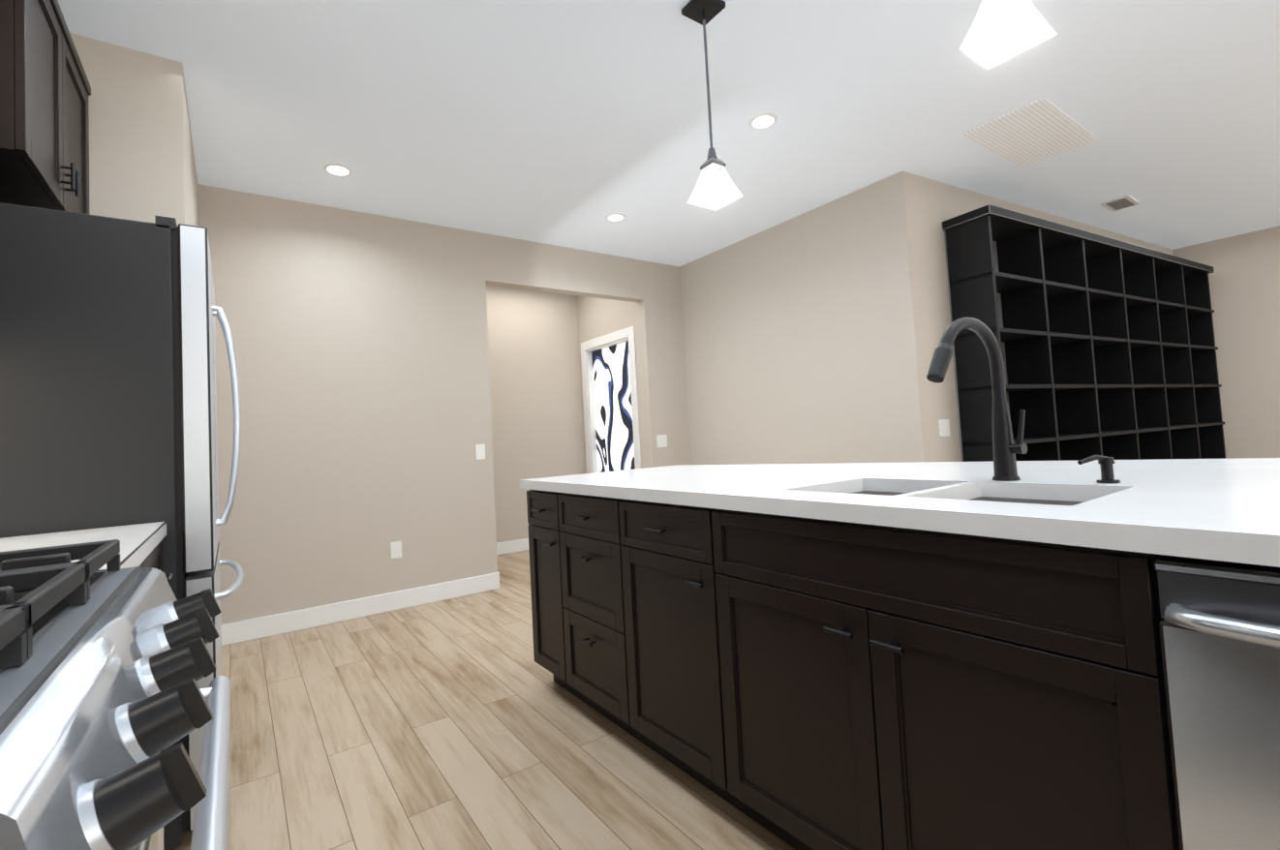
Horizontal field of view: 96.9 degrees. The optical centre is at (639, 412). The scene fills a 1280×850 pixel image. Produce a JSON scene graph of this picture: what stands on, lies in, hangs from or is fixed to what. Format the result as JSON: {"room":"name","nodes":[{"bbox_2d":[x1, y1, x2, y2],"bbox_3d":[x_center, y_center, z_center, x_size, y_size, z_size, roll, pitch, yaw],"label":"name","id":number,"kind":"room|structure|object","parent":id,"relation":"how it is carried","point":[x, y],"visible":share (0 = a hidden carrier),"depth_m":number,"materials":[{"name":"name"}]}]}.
{"room":"kitchen","nodes":[
{"label":"kitchen","id":0,"kind":"room"},
{"bbox_2d":[69,32,198,226],"bbox_3d":[-2.589,-0.032,2.691,0.770,2.790,1.430,-1,-3,-36],"label":"wall","id":1,"kind":"structure","parent":0,"point":[141,163],"depth_m":2.30,"materials":[{"name":"beige paint"}]},
{"bbox_2d":[198,183,691,624],"bbox_3d":[-1.060,-0.029,4.592,3.930,2.790,0.120,-1,-3,-36],"label":"wall","id":2,"kind":"structure","parent":0,"point":[360,342],"depth_m":3.93,"materials":[{"name":"beige paint"}]},
{"bbox_2d":[221,571,499,645],"bbox_3d":[-1.814,1.314,3.859,1.804,0.125,0.020,-1,-3,-36],"label":"baseboard","id":3,"kind":"structure","parent":2,"relation":"attached to","point":[240,631],"depth_m":3.78,"materials":[{"name":"white wood"}]},
{"bbox_2d":[390,541,401,559],"bbox_3d":[-1.706,0.965,3.969,0.075,0.118,0.008,-1,-3,-36],"label":"outlet","id":4,"kind":"object","parent":2,"relation":"attached to","point":[395,549],"visible":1,"depth_m":3.96,"materials":[{"name":"white plastic"}]},
{"bbox_2d":[475,444,485,459],"bbox_3d":[-1.228,0.305,4.364,0.075,0.118,0.008,-1,-3,-36],"label":"light switch","id":5,"kind":"object","parent":2,"relation":"attached to","point":[479,451],"visible":1,"depth_m":4.36,"materials":[{"name":"white plastic"}]},
{"bbox_2d":[656,434,667,447],"bbox_3d":[0.209,0.274,5.396,0.120,0.118,0.008,-1,-3,-36],"label":"light switch","id":6,"kind":"object","parent":2,"relation":"attached to","point":[661,441],"visible":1,"depth_m":5.39,"materials":[{"name":"white plastic"}]},
{"bbox_2d":[172,549,795,849],"bbox_3d":[1.803,1.232,3.796,9.150,0.100,10.070,-1,-3,-36],"label":"floor","id":7,"kind":"structure","parent":0,"point":[466,722],"depth_m":2.07,"materials":[{"name":"brown wood"}]},
{"bbox_2d":[0,521,173,834],"bbox_3d":[-1.328,0.707,1.074,0.658,1.040,0.854,-1,-3,-36],"label":"base cabinet","id":8,"kind":"object","parent":7,"relation":"on","point":[140,545],"visible":0.19,"depth_m":1.34,"materials":[{"name":"white stone"}]},
{"bbox_2d":[0,539,230,849],"bbox_3d":[-0.789,0.675,0.433,0.778,0.990,0.804,-1,-3,-36],"label":"gas range","id":9,"kind":"object","parent":7,"relation":"on","point":[105,698],"visible":1,"depth_m":0.50,"materials":[{"name":"grey metal"}]},
{"bbox_2d":[0,202,243,849],"bbox_3d":[-1.778,0.370,1.830,0.811,1.827,0.839,-1,-3,-36],"label":"refrigerator","id":10,"kind":"object","parent":7,"relation":"on","point":[107,381],"visible":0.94,"depth_m":1.58,"materials":[{"name":"grey metal"}]},
{"bbox_2d":[519,485,1279,849],"bbox_3d":[1.068,0.677,1.695,1.572,0.900,3.300,-1,-3,-36],"label":"kitchen island","id":11,"kind":"object","parent":7,"relation":"on","point":[973,655],"depth_m":1.12,"materials":[{"name":"black wood"}]},
{"bbox_2d":[519,458,1217,531],"bbox_3d":[0.658,0.251,2.221,1.498,0.040,2.085,-1,-3,-36],"label":"island countertop","id":12,"kind":"structure","parent":11,"relation":"on","point":[936,488],"depth_m":1.65,"materials":[{"name":"white stone"}]},
{"bbox_2d":[829,485,911,492],"bbox_3d":[0.657,0.338,1.557,0.388,0.216,0.329,-1,-3,-36],"label":"sink","id":13,"kind":"object","parent":12,"relation":"in","point":[856,488],"depth_m":1.75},
{"bbox_2d":[926,316,1027,481],"bbox_3d":[0.876,-0.033,1.462,0.320,0.436,0.114,-1,-3,-36],"label":"faucet","id":14,"kind":"object","parent":12,"relation":"on","point":[1006,448],"visible":1,"depth_m":1.51,"materials":[{"name":"black metal"}]},
{"bbox_2d":[961,488,1093,504],"bbox_3d":[0.860,0.315,1.274,0.388,0.216,0.329,-1,-3,-36],"label":"sink","id":15,"kind":"object","parent":12,"relation":"in","point":[982,494],"depth_m":1.42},
{"bbox_2d":[1077,455,1120,483],"bbox_3d":[1.088,0.135,1.342,0.099,0.068,0.057,-1,-3,-36],"label":"soap dispenser","id":16,"kind":"object","parent":12,"relation":"on","point":[1106,463],"visible":1,"depth_m":1.34,"materials":[{"name":"black metal"}]},
{"bbox_2d":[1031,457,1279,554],"bbox_3d":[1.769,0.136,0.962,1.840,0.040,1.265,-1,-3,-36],"label":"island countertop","id":17,"kind":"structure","parent":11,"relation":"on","point":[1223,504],"depth_m":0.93,"materials":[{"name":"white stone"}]},
{"bbox_2d":[942,204,1226,461],"bbox_3d":[3.975,-0.145,4.751,3.960,2.500,0.325,-2,-3,-30],"label":"bookshelf","id":18,"kind":"object","parent":7,"relation":"on","point":[1108,347],"visible":0.73,"depth_m":4.44,"materials":[{"name":"black wood"}]},
{"bbox_2d":[486,284,585,543],"bbox_3d":[-1.311,0.045,5.972,1.790,2.790,0.120,-1,-3,-36],"label":"wall","id":19,"kind":"structure","parent":0,"point":[536,412],"depth_m":6.02,"materials":[{"name":"beige paint"}]},
{"bbox_2d":[496,538,529,555],"bbox_3d":[-1.201,1.370,5.859,1.550,0.125,0.014,-1,-3,-36],"label":"baseboard","id":20,"kind":"structure","parent":19,"relation":"attached to","point":[518,545],"depth_m":5.78,"materials":[{"name":"white wood"}]},
{"bbox_2d":[577,295,645,473],"bbox_3d":[-0.264,-0.012,5.944,0.120,2.790,1.150,-1,-3,-36],"label":"wall","id":21,"kind":"structure","parent":0,"point":[597,318],"depth_m":5.92,"materials":[{"name":"beige paint"}]},
{"bbox_2d":[580,325,640,473],"bbox_3d":[-0.256,0.285,5.931,0.135,2.195,1.030,-1,-3,-36],"label":"door frame","id":22,"kind":"structure","parent":21,"relation":"attached to","point":[590,347],"depth_m":6.19,"materials":[{"name":"white wood"}]},
{"bbox_2d":[591,341,635,472],"bbox_3d":[-0.237,0.342,5.939,0.025,2.080,0.800,-1,-3,-36],"label":"door","id":23,"kind":"structure","parent":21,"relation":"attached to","point":[614,430],"depth_m":5.97,"materials":[{"name":"glass"}]},
{"bbox_2d":[57,0,1279,266],"bbox_3d":[1.650,-1.651,3.923,9.150,0.100,10.070,-1,-3,-36],"label":"ceiling","id":24,"kind":"structure","parent":0,"point":[572,124],"depth_m":2.94,"materials":[{"name":"white paint"}]},
{"bbox_2d":[323,163,352,176],"bbox_3d":[-1.795,-1.438,3.369,0.156,0.008,0.156,-1,-3,-36],"label":"recessed light","id":25,"kind":"object","parent":24,"relation":"in","point":[338,169],"visible":1,"depth_m":3.36,"materials":[{"name":"white"}]},
{"bbox_2d":[605,213,625,221],"bbox_3d":[-0.185,-1.482,4.315,0.156,0.008,0.156,-1,-3,-36],"label":"recessed light","id":26,"kind":"object","parent":24,"relation":"in","point":[614,217],"visible":1,"depth_m":4.30,"materials":[{"name":"white"}]},
{"bbox_2d":[681,0,742,210],"bbox_3d":[0.269,-1.211,2.215,0.153,0.780,0.153,-1,-3,-36],"label":"pendant light","id":27,"kind":"object","parent":24,"relation":"hanging from","point":[716,188],"visible":1,"depth_m":2.21,"materials":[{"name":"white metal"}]},
{"bbox_2d":[748,112,777,129],"bbox_3d":[0.670,-1.581,3.086,0.156,0.008,0.156,-1,-3,-36],"label":"recessed light","id":28,"kind":"object","parent":24,"relation":"in","point":[762,121],"visible":1,"depth_m":3.07,"materials":[{"name":"white"}]},
{"bbox_2d":[959,0,1057,69],"bbox_3d":[0.865,-1.280,1.383,0.153,0.780,0.153,-1,-3,-36],"label":"pendant light","id":29,"kind":"object","parent":24,"relation":"hanging from","point":[1000,32],"visible":1,"depth_m":1.38,"materials":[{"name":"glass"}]},
{"bbox_2d":[962,97,1097,168],"bbox_3d":[2.355,-1.656,3.411,0.840,0.009,0.420,-1,-3,-36],"label":"ceiling vent","id":30,"kind":"object","parent":24,"relation":"in","point":[1039,130],"visible":1,"depth_m":3.37,"materials":[{"name":"white metal"}]},
{"bbox_2d":[1099,194,1140,212],"bbox_3d":[3.880,-1.684,4.579,0.320,0.012,0.180,-1,-3,-36],"label":"ceiling vent","id":31,"kind":"object","parent":24,"relation":"in","point":[1120,203],"visible":1,"depth_m":4.56,"materials":[{"name":"white metal"}]},
{"bbox_2d":[679,171,923,464],"bbox_3d":[1.198,-0.144,4.709,0.120,2.790,2.328,-1,-3,-36],"label":"wall","id":32,"kind":"structure","parent":0,"point":[799,339],"depth_m":4.42,"materials":[{"name":"beige paint"}]},
{"bbox_2d":[902,171,1173,461],"bbox_3d":[3.903,-0.276,4.981,4.850,2.790,0.120,-2,-3,-30],"label":"wall","id":33,"kind":"structure","parent":0,"point":[930,205],"depth_m":3.87,"materials":[{"name":"beige paint"}]},
{"bbox_2d":[938,419,950,437],"bbox_3d":[2.055,0.108,3.828,0.120,0.118,0.008,-2,-3,-30],"label":"light switch","id":34,"kind":"object","parent":33,"relation":"attached to","point":[944,427],"visible":1,"depth_m":3.83,"materials":[{"name":"white plastic"}]},
{"bbox_2d":[1172,225,1279,458],"bbox_3d":[6.869,-0.458,4.431,0.120,2.790,4.990,-1,-3,-36],"label":"wall","id":35,"kind":"structure","parent":0,"point":[1244,282],"depth_m":5.57,"materials":[{"name":"beige paint"}]},
{"bbox_3d":[-0.727,-0.270,-0.468,0.120,2.790,5.890,-1,-3,-36],"label":"wall","id":36,"kind":"structure","parent":0,"visible":0},
{"bbox_2d":[0,0,91,213],"bbox_3d":[-2.025,-0.977,1.764,0.394,0.635,0.839,-1,-3,-36],"label":"upper cabinet","id":37,"kind":"object","parent":36,"relation":"attached to","point":[45,89],"visible":0.85,"depth_m":1.71,"materials":[{"name":"black wood"}]}
]}

